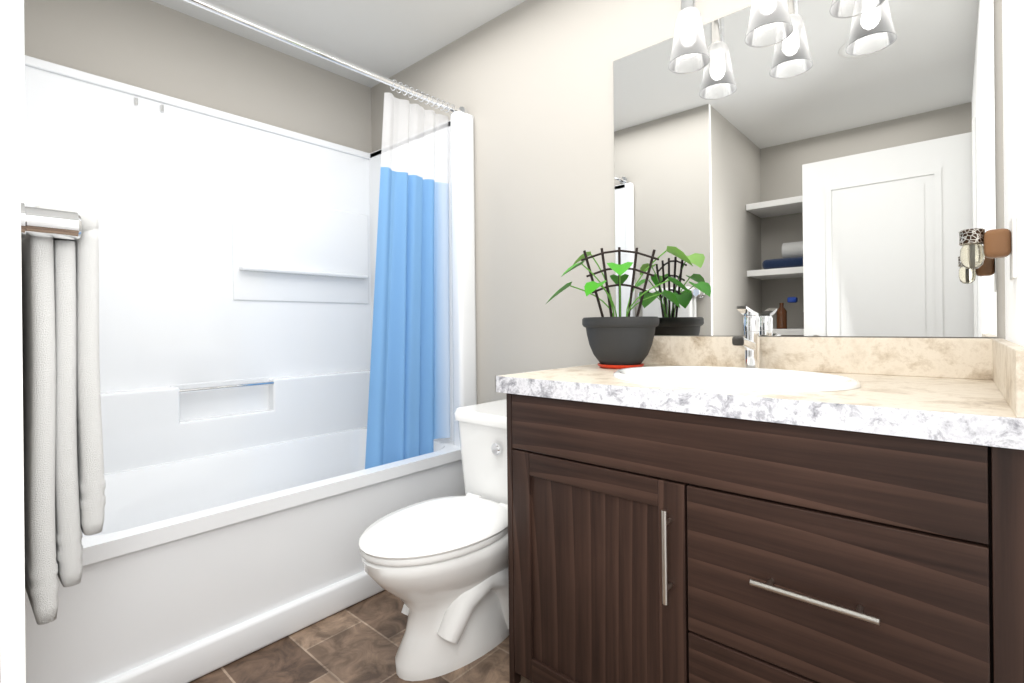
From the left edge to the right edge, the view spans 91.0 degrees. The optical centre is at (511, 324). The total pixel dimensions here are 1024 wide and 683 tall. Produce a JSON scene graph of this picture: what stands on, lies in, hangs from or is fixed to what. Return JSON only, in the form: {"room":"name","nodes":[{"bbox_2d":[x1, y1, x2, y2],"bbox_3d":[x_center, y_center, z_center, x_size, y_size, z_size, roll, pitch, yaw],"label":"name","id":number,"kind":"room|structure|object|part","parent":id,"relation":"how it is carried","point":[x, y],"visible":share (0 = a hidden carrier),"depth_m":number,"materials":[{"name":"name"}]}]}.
{"room":"bathroom","nodes":[
{"label":"bathroom","id":0,"kind":"room"},
{"bbox_2d":[0,0,25,682],"bbox_3d":[-1.250,-0.176,0.460,0.120,2.440,1.140,-1,0,41],"label":"wall","id":1,"kind":"structure","parent":0,"point":[22,359],"depth_m":0.85,"materials":[{"name":"grey paint"}]},
{"bbox_2d":[0,0,25,682],"bbox_3d":[-0.837,-0.181,0.836,0.001,2.440,0.030,-1,0,41],"label":"trim","id":2,"kind":"structure","parent":1,"relation":"attached to","point":[12,623],"depth_m":0.84,"materials":[{"name":"white paint"}]},
{"bbox_2d":[24,0,371,152],"bbox_3d":[-1.433,-0.174,2.369,0.120,2.440,1.720,-1,0,41],"label":"wall","id":3,"kind":"structure","parent":0,"point":[149,45],"depth_m":2.29,"materials":[{"name":"grey paint"}]},
{"bbox_2d":[151,0,525,87],"bbox_3d":[-0.738,-1.432,1.063,2.970,0.060,3.040,-1,0,41],"label":"ceiling","id":4,"kind":"structure","parent":0,"point":[387,38],"depth_m":2.35,"materials":[{"name":"white paint"}]},
{"bbox_2d":[189,590,532,682],"bbox_3d":[-0.711,1.068,1.063,2.970,0.060,3.040,-1,0,41],"label":"floor","id":5,"kind":"structure","parent":0,"point":[358,642],"depth_m":1.57,"materials":[{"name":"tile"}]},
{"bbox_2d":[19,0,476,682],"bbox_3d":[-1.005,0.026,2.073,0.905,2.030,1.594,-1,0,41],"label":"bathtub","id":6,"kind":"object","parent":5,"relation":"on","point":[249,498],"visible":0.71,"depth_m":2.12,"materials":[{"name":"white plastic"}]},
{"bbox_2d":[359,399,508,680],"bbox_3d":[-0.129,0.673,1.706,0.418,0.716,0.835,-1,0,41],"label":"toilet","id":7,"kind":"object","parent":5,"relation":"on","point":[438,567],"visible":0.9,"depth_m":1.51,"materials":[{"name":"white ceramic"}]},
{"bbox_2d":[496,306,1023,682],"bbox_3d":[0.568,0.485,1.317,1.070,1.077,0.652,-1,0,41],"label":"bathroom vanity","id":8,"kind":"object","parent":5,"relation":"on","point":[751,506],"visible":0.98,"depth_m":1.03,"materials":[{"name":"brown wood"}]},
{"bbox_2d":[547,246,693,368],"bbox_3d":[0.356,-0.059,1.659,0.387,0.398,0.363,-1,0,41],"label":"plant","id":9,"kind":"object","parent":8,"relation":"on","point":[619,342],"visible":0.98,"depth_m":1.61,"materials":[{"name":"green plant"}]},
{"bbox_3d":[0.360,0.057,1.670,0.250,0.166,0.250,-1,0,41],"label":"pot","id":10,"kind":"part","parent":9,"relation":"part of","materials":[{"name":"grey plastic"}]},
{"bbox_2d":[613,366,861,440],"bbox_3d":[0.544,0.205,1.295,0.586,0.160,0.456,-1,0,41],"label":"sink","id":11,"kind":"object","parent":8,"relation":"in","point":[763,381],"depth_m":1.29,"materials":[{"name":"white ceramic"}]},
{"bbox_2d":[732,306,762,371],"bbox_3d":[0.688,0.041,1.476,0.054,0.192,0.155,-1,0,41],"label":"faucet","id":12,"kind":"object","parent":8,"relation":"on","point":[750,342],"depth_m":1.49,"materials":[{"name":"silver metal"}]},
{"bbox_2d":[371,0,1005,403],"bbox_3d":[0.221,-0.192,2.136,2.910,2.440,0.120,-1,0,41],"label":"wall","id":13,"kind":"structure","parent":0,"point":[527,84],"depth_m":2.13,"materials":[{"name":"grey paint"}]},
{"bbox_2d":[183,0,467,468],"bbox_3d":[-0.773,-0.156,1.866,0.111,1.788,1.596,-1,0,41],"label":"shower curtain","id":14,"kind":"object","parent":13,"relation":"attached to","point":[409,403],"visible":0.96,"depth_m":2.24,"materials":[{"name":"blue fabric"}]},
{"bbox_3d":[-0.761,-1.022,1.848,0.056,0.056,1.596,-1,0,41],"label":"rod","id":15,"kind":"part","parent":14,"relation":"part of","materials":[{"name":"silver metal"}]},
{"bbox_2d":[668,0,884,73],"bbox_3d":[0.741,-1.017,1.458,0.564,0.393,0.195,-1,0,41],"label":"sconce","id":16,"kind":"object","parent":13,"relation":"attached to","point":[690,40],"visible":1,"depth_m":1.48,"materials":[{"name":"white glass"}]},
{"bbox_2d":[613,0,996,336],"bbox_3d":[0.777,-0.485,1.556,1.035,1.038,0.008,-1,0,41],"label":"mirror","id":17,"kind":"object","parent":13,"relation":"attached to","point":[820,170],"visible":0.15,"depth_m":1.46,"materials":[{"name":"clear glass"}]},
{"bbox_2d":[1002,0,1023,346],"bbox_3d":[0.322,-0.194,0.141,0.120,2.440,2.740,-1,0,41],"label":"wall","id":18,"kind":"structure","parent":0,"point":[1013,66],"depth_m":1.00,"materials":[{"name":"white paint"}]},
{"bbox_2d":[959,216,1016,279],"bbox_3d":[0.964,-0.150,1.022,0.083,0.120,0.080,-1,0,41],"label":"light","id":19,"kind":"object","parent":18,"relation":"attached to","point":[996,243],"visible":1,"depth_m":1.01,"materials":[{"name":"brown plastic"},{"name":"black-and-white patterned plastic"},{"name":"glass"}]},
{"bbox_3d":[-1.437,-0.174,1.305,1.280,2.440,0.120,-1,0,41],"label":"wall","id":20,"kind":"structure","parent":0,"visible":0},
{"bbox_2d":[21,203,105,624],"bbox_3d":[-0.972,0.163,1.063,0.445,0.775,0.124,-1,0,41],"label":"towel rail","id":21,"kind":"object","parent":20,"relation":"attached to","point":[64,494],"visible":0.85,"depth_m":0.96,"materials":[{"name":"white fabric"}]}
]}

